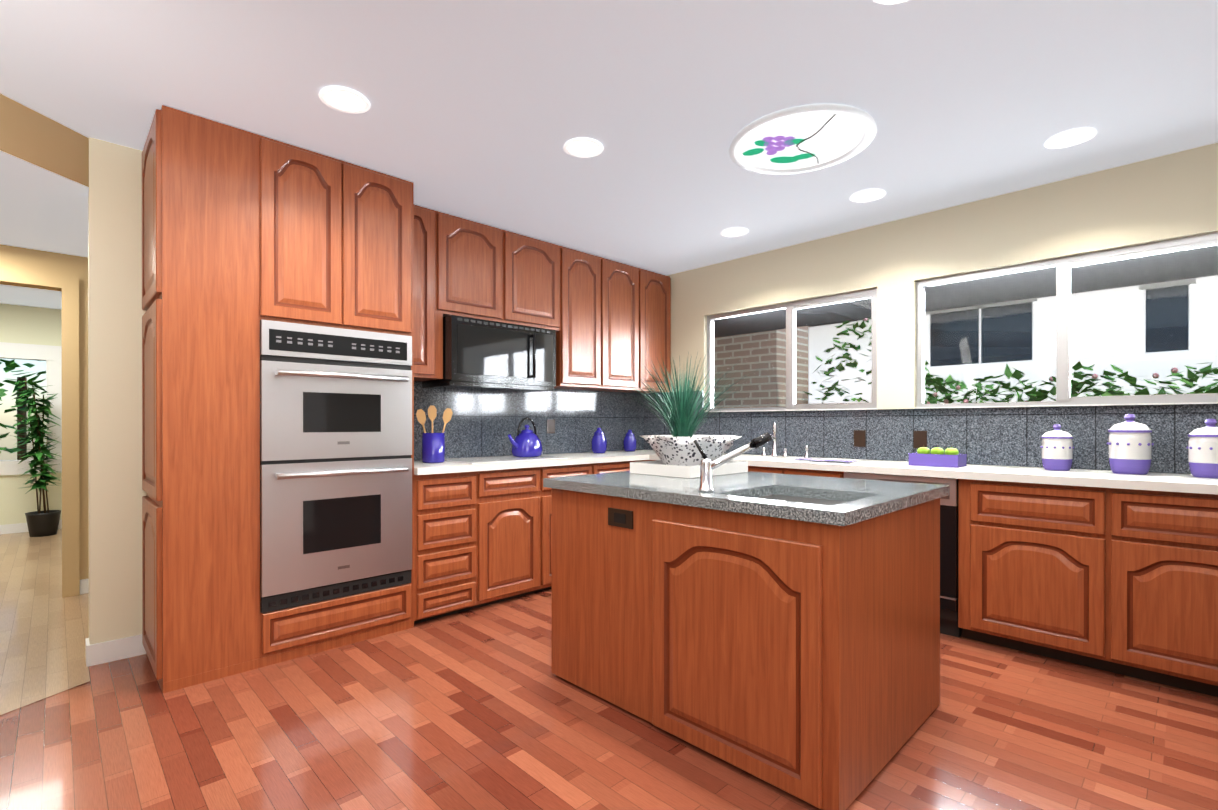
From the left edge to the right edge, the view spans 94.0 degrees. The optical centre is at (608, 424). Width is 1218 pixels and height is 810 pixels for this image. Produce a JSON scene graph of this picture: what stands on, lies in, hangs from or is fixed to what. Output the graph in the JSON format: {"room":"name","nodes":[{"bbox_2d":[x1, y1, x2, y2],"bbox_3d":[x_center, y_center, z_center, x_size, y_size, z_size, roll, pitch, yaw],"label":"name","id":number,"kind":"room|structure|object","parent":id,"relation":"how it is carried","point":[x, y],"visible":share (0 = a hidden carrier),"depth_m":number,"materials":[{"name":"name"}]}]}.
{"room":"kitchen","nodes":[
{"label":"kitchen","id":0,"kind":"room"},
{"bbox_2d":[0,303,61,524],"bbox_3d":[-6.449,-0.057,5.937,5.320,2.420,0.120,0,0,-44],"label":"wall","id":1,"kind":"structure","parent":0,"point":[22,324],"depth_m":6.07,"materials":[{"name":"beige paint"}]},
{"bbox_2d":[0,342,61,474],"bbox_3d":[-6.893,-0.161,5.468,2.410,1.390,0.130,0,0,-44],"label":"sunroom window","id":2,"kind":"structure","parent":1,"relation":"in","point":[50,355],"depth_m":6.18,"materials":[{"name":"white"}]},
{"bbox_2d":[0,520,61,533],"bbox_3d":[-6.445,1.103,5.850,5.200,0.100,0.012,0,0,-44],"label":"baseboard","id":3,"kind":"structure","parent":1,"relation":"attached to","point":[23,527],"depth_m":6.00,"materials":[{"name":"white wood"}]},
{"bbox_2d":[0,285,61,308],"bbox_3d":[-5.296,-1.305,4.754,5.320,0.080,3.420,0,0,-44],"label":"ceiling","id":4,"kind":"structure","parent":0,"point":[24,296],"depth_m":5.67,"materials":[{"name":"white paint"}]},
{"bbox_2d":[0,164,87,256],"bbox_3d":[-2.593,-1.199,1.876,5.234,0.120,4.234,0,0,-44],"label":"ceiling","id":5,"kind":"structure","parent":0,"point":[36,214],"depth_m":3.10,"materials":[{"name":"white paint"}]},
{"bbox_2d":[0,244,88,579],"bbox_3d":[-4.102,-0.052,3.448,5.200,2.420,0.120,0,0,-44],"label":"door frame","id":6,"kind":"structure","parent":0,"point":[26,259],"depth_m":3.86,"materials":[{"name":"beige paint"}]},
{"bbox_2d":[0,267,79,597],"bbox_3d":[-4.084,0.084,3.365,1.380,2.149,0.025,0,0,-44],"label":"wall","id":7,"kind":"structure","parent":6,"relation":"attached to","point":[68,286],"depth_m":3.80,"materials":[{"name":"beige paint"}]},
{"bbox_2d":[80,579,88,593],"bbox_3d":[-2.896,1.106,4.536,1.955,0.100,0.012,0,0,-44],"label":"baseboard","id":8,"kind":"structure","parent":6,"relation":"attached to","point":[84,583],"depth_m":3.87,"materials":[{"name":"white wood"}]},
{"bbox_2d":[88,137,146,644],"bbox_3d":[-1.068,-0.114,4.202,4.105,2.540,0.120,0,0,-44],"label":"wall","id":9,"kind":"structure","parent":0,"point":[116,492],"depth_m":2.79,"materials":[{"name":"beige paint"}]},
{"bbox_2d":[85,634,145,666],"bbox_3d":[-2.462,1.109,2.835,0.222,0.100,0.132,0,0,-44],"label":"baseboard","id":10,"kind":"structure","parent":9,"relation":"attached to","point":[112,650],"depth_m":2.78,"materials":[{"name":"white wood"}]},
{"bbox_2d":[258,135,417,332],"bbox_3d":[-1.587,-0.937,3.170,0.770,0.879,0.624,0,0,-44],"label":"upper cabinet","id":11,"kind":"object","parent":9,"relation":"attached to","point":[338,239],"depth_m":2.92,"materials":[{"name":"brown wood"}]},
{"bbox_2d":[418,206,445,384],"bbox_3d":[-1.293,-0.827,3.651,0.323,1.070,0.348,0,0,-44],"label":"upper cabinet","id":12,"kind":"object","parent":9,"relation":"attached to","point":[431,223],"depth_m":3.58,"materials":[{"name":"brown wood"}]},
{"bbox_2d":[446,214,505,320],"bbox_3d":[-1.029,-1.037,3.908,0.495,0.650,0.348,0,0,-44],"label":"upper cabinet","id":13,"kind":"object","parent":9,"relation":"attached to","point":[475,251],"depth_m":3.80,"materials":[{"name":"brown wood"}]},
{"bbox_2d":[418,313,557,392],"bbox_3d":[-0.840,-0.470,4.039,0.846,0.445,0.423,0,0,-44],"label":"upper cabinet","id":14,"kind":"object","parent":9,"relation":"attached to","point":[484,354],"depth_m":3.86,"materials":[{"name":"glass"}]},
{"bbox_2d":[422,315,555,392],"bbox_3d":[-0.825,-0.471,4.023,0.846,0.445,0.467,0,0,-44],"label":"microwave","id":15,"kind":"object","parent":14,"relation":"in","point":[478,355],"depth_m":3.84,"materials":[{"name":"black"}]},
{"bbox_2d":[506,231,565,332],"bbox_3d":[-0.666,-1.038,4.262,0.521,0.650,0.348,0,0,-44],"label":"upper cabinet","id":16,"kind":"object","parent":9,"relation":"attached to","point":[535,268],"depth_m":4.15,"materials":[{"name":"brown wood"}]},
{"bbox_2d":[558,247,605,392],"bbox_3d":[-0.329,-0.829,4.592,0.420,1.070,0.348,0,0,-44],"label":"upper cabinet","id":17,"kind":"object","parent":9,"relation":"attached to","point":[582,349],"depth_m":4.48,"materials":[{"name":"brown wood"}]},
{"bbox_2d":[586,259,641,392],"bbox_3d":[-0.016,-0.829,4.898,0.456,1.070,0.348,0,0,-44],"label":"upper cabinet","id":18,"kind":"object","parent":9,"relation":"attached to","point":[623,281],"depth_m":4.80,"materials":[{"name":"brown wood"}]},
{"bbox_2d":[638,269,671,396],"bbox_3d":[0.302,-0.830,5.208,0.432,1.070,0.348,0,0,-44],"label":"upper cabinet","id":19,"kind":"object","parent":9,"relation":"attached to","point":[656,287],"depth_m":5.09,"materials":[{"name":"brown wood"}]},
{"bbox_2d":[0,529,1217,809],"bbox_3d":[-1.752,1.209,2.474,7.201,0.102,11.800,0,0,-44],"label":"floor","id":20,"kind":"structure","parent":0,"point":[480,708],"depth_m":2.12,"materials":[{"name":"brown wood"}]},
{"bbox_2d":[5,374,61,536],"bbox_3d":[-5.917,0.315,5.863,0.484,1.672,0.438,0,0,-44],"label":"potted plant","id":21,"kind":"object","parent":20,"relation":"on","point":[45,522],"visible":0.98,"depth_m":5.84,"materials":[{"name":"green plant"}]},
{"bbox_2d":[142,105,257,692],"bbox_3d":[-2.008,-0.108,2.779,0.388,2.536,0.598,0,0,-44],"label":"tall cabinet","id":22,"kind":"object","parent":20,"relation":"on","point":[200,174],"depth_m":2.56,"materials":[{"name":"brown wood"}]},
{"bbox_2d":[258,317,417,667],"bbox_3d":[-1.587,0.332,3.173,0.770,1.655,0.624,0,0,-44],"label":"double oven","id":23,"kind":"object","parent":20,"relation":"on","point":[318,331],"depth_m":2.91,"materials":[{"name":"silver metal"}]},
{"bbox_2d":[418,473,481,622],"bbox_3d":[-1.169,0.723,3.586,0.404,0.870,0.618,0,0,-44],"label":"base cabinet","id":24,"kind":"object","parent":20,"relation":"on","point":[449,504],"depth_m":3.38,"materials":[{"name":"brown wood"}]},
{"bbox_2d":[418,449,655,476],"bbox_3d":[-0.373,0.267,4.345,2.606,0.040,0.642,0,0,-44],"label":"countertop","id":25,"kind":"structure","parent":24,"relation":"on","point":[424,469],"depth_m":3.85,"materials":[{"name":"white stone"}]},
{"bbox_2d":[416,405,452,462],"bbox_3d":[-1.131,0.062,3.680,0.213,0.369,0.144,0,0,-44],"label":"utensil crock","id":26,"kind":"object","parent":25,"relation":"on","point":[433,447],"visible":1,"depth_m":3.63,"materials":[{"name":"blue ceramic"}]},
{"bbox_2d":[445,453,557,464],"bbox_3d":[-0.747,0.242,3.970,0.771,0.009,0.500,0,0,-44],"label":"cooktop","id":27,"kind":"object","parent":25,"relation":"in","point":[505,456],"depth_m":3.90,"materials":[{"name":"white"}]},
{"bbox_2d":[508,417,542,456],"bbox_3d":[-0.628,0.092,4.129,0.307,0.288,0.230,0,0,-44],"label":"kettle","id":28,"kind":"object","parent":25,"relation":"on","point":[526,442],"visible":0.98,"depth_m":4.07,"materials":[{"name":"blue ceramic"}]},
{"bbox_2d":[591,427,606,452],"bbox_3d":[-0.084,0.135,4.801,0.133,0.218,0.133,0,0,-44],"label":"jar","id":29,"kind":"object","parent":25,"relation":"on","point":[598,442],"visible":1,"depth_m":4.75,"materials":[{"name":"blue ceramic"}]},
{"bbox_2d":[623,430,636,450],"bbox_3d":[0.189,0.146,5.123,0.120,0.195,0.120,0,0,-44],"label":"jar","id":30,"kind":"object","parent":25,"relation":"on","point":[629,442],"visible":1,"depth_m":5.08,"materials":[{"name":"blue ceramic"}]},
{"bbox_2d":[482,469,545,605],"bbox_3d":[-0.849,0.723,3.899,0.492,0.870,0.618,0,0,-44],"label":"base cabinet","id":31,"kind":"object","parent":20,"relation":"on","point":[513,500],"depth_m":3.69,"materials":[{"name":"brown wood"}]},
{"bbox_2d":[546,465,593,589],"bbox_3d":[-0.503,0.722,4.236,0.475,0.870,0.618,0,0,-44],"label":"base cabinet","id":32,"kind":"object","parent":20,"relation":"on","point":[555,470],"depth_m":3.92,"materials":[{"name":"brown wood"}]},
{"bbox_2d":[594,461,640,473],"bbox_3d":[-0.133,0.721,4.597,0.558,0.870,0.618,0,0,-44],"label":"base cabinet","id":33,"kind":"object","parent":20,"relation":"on","point":[611,466],"depth_m":4.33,"materials":[{"name":"brown wood"}]},
{"bbox_2d":[543,484,944,809],"bbox_3d":[0.539,0.725,2.466,0.977,0.870,1.342,0,0,-44],"label":"kitchen island","id":34,"kind":"object","parent":20,"relation":"on","point":[780,631],"depth_m":1.94,"materials":[{"name":"brown wood"}]},
{"bbox_2d":[543,472,906,527],"bbox_3d":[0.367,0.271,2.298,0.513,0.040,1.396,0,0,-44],"label":"island countertop","id":35,"kind":"structure","parent":34,"relation":"on","point":[732,493],"depth_m":2.06,"materials":[{"name":"grey stone"}]},
{"bbox_2d":[599,352,772,477],"bbox_3d":[0.403,-0.066,2.815,0.862,0.628,0.930,0,0,-44],"label":"potted plant","id":36,"kind":"object","parent":35,"relation":"on","point":[678,453],"visible":1,"depth_m":2.78,"materials":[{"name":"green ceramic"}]},
{"bbox_2d":[641,435,741,465],"bbox_3d":[0.411,0.147,2.909,0.520,0.175,0.518,0,0,-44],"label":"pot","id":37,"kind":"object","parent":36,"relation":"on","point":[672,450],"depth_m":2.77,"materials":[{"name":"white ceramic"}]},
{"bbox_2d":[694,432,771,491],"bbox_3d":[0.469,0.140,2.146,0.252,0.219,0.201,0,0,-44],"label":"faucet","id":38,"kind":"object","parent":35,"relation":"on","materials":[{"name":"silver metal"}]},
{"bbox_2d":[751,492,854,503],"bbox_3d":[0.683,0.385,2.048,0.434,0.212,0.454,0,0,-44],"label":"sink","id":39,"kind":"object","parent":35,"relation":"in","point":[810,497],"depth_m":2.24,"materials":[{"name":"grey metal"}]},
{"bbox_2d":[748,465,777,472],"bbox_3d":[1.231,0.722,4.119,0.628,0.870,0.405,0,0,-44],"label":"base cabinet","id":40,"kind":"object","parent":20,"relation":"on","point":[753,468],"depth_m":3.89,"materials":[{"name":"brown wood"}]},
{"bbox_2d":[778,469,837,477],"bbox_3d":[1.510,0.723,3.833,0.628,0.870,0.393,0,0,-44],"label":"base cabinet","id":41,"kind":"object","parent":20,"relation":"on","point":[810,472],"depth_m":3.65,"materials":[{"name":"brown wood"}]},
{"bbox_2d":[838,473,957,636],"bbox_3d":[1.873,0.723,3.461,0.628,0.870,0.647,0,0,-44],"label":"base cabinet","id":42,"kind":"object","parent":20,"relation":"on","point":[948,504],"depth_m":3.07,"materials":[{"name":"brown wood"}]},
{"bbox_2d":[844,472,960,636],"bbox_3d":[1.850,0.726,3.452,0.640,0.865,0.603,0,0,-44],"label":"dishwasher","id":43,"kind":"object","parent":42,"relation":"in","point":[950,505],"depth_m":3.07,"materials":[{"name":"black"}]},
{"bbox_2d":[958,481,1101,669],"bbox_3d":[2.302,0.724,3.022,0.628,0.870,0.580,0,0,-44],"label":"base cabinet","id":44,"kind":"object","parent":20,"relation":"on","point":[1030,556],"depth_m":2.81,"materials":[{"name":"brown wood"}]},
{"bbox_2d":[650,453,1217,496],"bbox_3d":[1.883,0.269,3.440,0.642,0.040,3.806,0,0,-44],"label":"countertop","id":45,"kind":"structure","parent":44,"relation":"on","point":[1020,474],"depth_m":2.99,"materials":[{"name":"white stone"}]},
{"bbox_2d":[761,422,809,457],"bbox_3d":[1.275,0.114,4.228,0.215,0.262,0.402,0,0,-44],"label":"sink faucet","id":46,"kind":"object","parent":45,"relation":"on","point":[774,454],"depth_m":4.33,"materials":[{"name":"silver metal"}]},
{"bbox_2d":[795,458,853,462],"bbox_3d":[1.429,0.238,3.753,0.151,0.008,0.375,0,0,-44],"label":"sink","id":47,"kind":"object","parent":45,"relation":"on","point":[847,461],"visible":1,"depth_m":3.73,"materials":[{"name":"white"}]},
{"bbox_2d":[909,445,966,467],"bbox_3d":[1.957,0.185,3.383,0.180,0.124,0.260,0,0,-44],"label":"fruit tray","id":48,"kind":"object","parent":45,"relation":"on","point":[938,457],"visible":1,"depth_m":3.32,"materials":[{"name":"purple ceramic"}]},
{"bbox_2d":[1040,424,1073,470],"bbox_3d":[2.420,0.123,3.066,0.147,0.249,0.146,0,0,-44],"label":"canister","id":49,"kind":"object","parent":45,"relation":"on","point":[1057,447],"visible":1,"depth_m":3.02,"materials":[{"name":"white ceramic"}]},
{"bbox_2d":[1107,414,1153,474],"bbox_3d":[2.623,0.097,2.859,0.178,0.301,0.176,0,0,-44],"label":"canister","id":50,"kind":"object","parent":45,"relation":"on","point":[1130,443],"visible":1,"depth_m":2.80,"materials":[{"name":"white ceramic"}]},
{"bbox_2d":[1186,419,1217,477],"bbox_3d":[2.818,0.111,2.659,0.163,0.275,0.161,0,0,-44],"label":"canister","id":51,"kind":"object","parent":45,"relation":"on","point":[1202,447],"visible":1,"depth_m":2.63,"materials":[{"name":"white ceramic"}]},
{"bbox_2d":[1102,489,1217,696],"bbox_3d":[2.700,0.725,2.614,0.628,0.870,0.561,0,0,-44],"label":"base cabinet","id":52,"kind":"object","parent":20,"relation":"on","point":[1160,550],"depth_m":2.48,"materials":[{"name":"brown wood"}]},
{"bbox_2d":[0,0,1217,274],"bbox_3d":[0.076,-1.427,0.705,7.350,0.100,6.720,0,0,-44],"label":"ceiling","id":53,"kind":"structure","parent":0,"point":[482,110],"depth_m":2.35,"materials":[{"name":"white paint"}]},
{"bbox_2d":[0,93,88,194],"bbox_3d":[-2.744,-1.256,0.670,0.140,0.240,4.300,0,0,5],"label":"header beam","id":54,"kind":"structure","parent":53,"relation":"attached to","point":[37,145],"depth_m":2.54,"materials":[{"name":"beige paint"}]},
{"bbox_2d":[319,86,369,113],"bbox_3d":[-1.121,-1.375,2.410,0.200,0.008,0.200,0,0,-44],"label":"recessed light","id":55,"kind":"object","parent":53,"relation":"in","point":[344,99],"visible":1,"depth_m":2.40,"materials":[{"name":"white"}]},
{"bbox_2d":[563,138,603,157],"bbox_3d":[-0.127,-1.376,2.827,0.200,0.008,0.200,0,0,-44],"label":"recessed light","id":56,"kind":"object","parent":53,"relation":"in","point":[583,147],"visible":1,"depth_m":2.82,"materials":[{"name":"white"}]},
{"bbox_2d":[720,227,748,236],"bbox_3d":[0.901,-1.378,4.075,0.200,0.008,0.200,0,0,-44],"label":"recessed light","id":57,"kind":"object","parent":53,"relation":"in","point":[734,232],"visible":1,"depth_m":4.07,"materials":[{"name":"white"}]},
{"bbox_2d":[729,103,876,174],"bbox_3d":[0.934,-1.370,2.774,0.680,0.020,0.680,0,0,-44],"label":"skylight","id":58,"kind":"object","parent":53,"relation":"attached to","point":[802,139],"visible":1,"depth_m":2.73,"materials":[{"name":"grey glass"}]},
{"bbox_2d":[850,189,885,202],"bbox_3d":[1.559,-1.377,3.422,0.200,0.008,0.200,0,0,-44],"label":"recessed light","id":59,"kind":"object","parent":53,"relation":"in","point":[867,195],"visible":0.98,"depth_m":3.42,"materials":[{"name":"white"}]},
{"bbox_2d":[873,0,908,4],"bbox_3d":[0.912,-1.374,1.757,0.200,0.008,0.200,0,0,-44],"label":"recessed light","id":60,"kind":"object","parent":53,"relation":"in","point":[887,2],"visible":1,"depth_m":1.84,"materials":[{"name":"white"}]},
{"bbox_2d":[1044,127,1096,148],"bbox_3d":[2.219,-1.376,2.731,0.200,0.008,0.200,0,0,-44],"label":"recessed light","id":61,"kind":"object","parent":53,"relation":"in","point":[1070,138],"visible":1,"depth_m":2.73,"materials":[{"name":"white"}]},
{"bbox_2d":[666,142,1217,410],"bbox_3d":[2.694,-0.112,3.179,0.150,2.540,6.600,0,0,-44],"label":"wall","id":62,"kind":"structure","parent":0,"point":[1171,196],"depth_m":3.67,"materials":[{"name":"beige paint"}]},
{"bbox_2d":[705,288,876,411],"bbox_3d":[1.381,-0.527,4.489,0.098,0.853,1.463,0,0,-44],"label":"window","id":63,"kind":"structure","parent":62,"relation":"in","point":[791,308],"depth_m":4.43,"materials":[{"name":"silver metal"}]},
{"bbox_2d":[714,245,1217,337],"bbox_3d":[3.053,-1.062,3.598,0.950,0.240,9.500,0,0,-44],"label":"roof eave","id":64,"kind":"object","parent":62,"relation":"attached to","point":[942,293],"depth_m":3.88,"materials":[{"name":"grey"}]},
{"bbox_2d":[914,232,1217,408],"bbox_3d":[2.595,-0.525,3.246,0.098,0.853,1.535,0,0,-44],"label":"window","id":65,"kind":"structure","parent":62,"relation":"in","point":[1064,265],"depth_m":3.23,"materials":[{"name":"silver metal"}]},
{"label":"outside","id":66,"kind":"structure","parent":0,"visible":0},
{"bbox_3d":[0.953,1.227,3.998,19.200,0.100,21.000,0,0,-44],"label":"ground","id":67,"kind":"structure","parent":66,"visible":0},
{"bbox_2d":[0,359,45,459],"bbox_3d":[-8.639,-0.322,6.994,4.394,2.986,2.189,0,0,-44],"label":"trees","id":68,"kind":"object","parent":67,"relation":"on","point":[11,365],"visible":0.15,"depth_m":7.74,"materials":[{"name":"green plant"}]},
{"bbox_2d":[714,326,808,408],"bbox_3d":[1.493,-0.638,6.520,0.900,3.620,1.540,0,0,-44],"label":"brick wall","id":69,"kind":"structure","parent":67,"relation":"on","point":[763,379],"depth_m":6.06,"materials":[{"name":"brown"}]},
{"bbox_2d":[805,318,1217,403],"bbox_3d":[3.805,-0.037,4.803,1.726,2.426,4.119,0,0,-44],"label":"bushes","id":70,"kind":"object","parent":67,"relation":"on","point":[1112,387],"depth_m":4.78,"materials":[{"name":"green plant"}]},
{"bbox_2d":[809,273,1217,403],"bbox_3d":[5.149,-0.537,5.995,1.000,3.420,14.000,0,0,-44],"label":"neighbouring house","id":71,"kind":"structure","parent":67,"relation":"on","point":[962,322],"depth_m":6.45,"materials":[{"name":"white"}]},
{"bbox_2d":[862,348,1217,403],"bbox_3d":[6.342,0.268,3.681,0.190,1.820,9.180,0,0,-44],"label":"fence","id":72,"kind":"object","parent":67,"relation":"on","point":[1035,368],"depth_m":5.39,"materials":[{"name":"white"}]}
]}

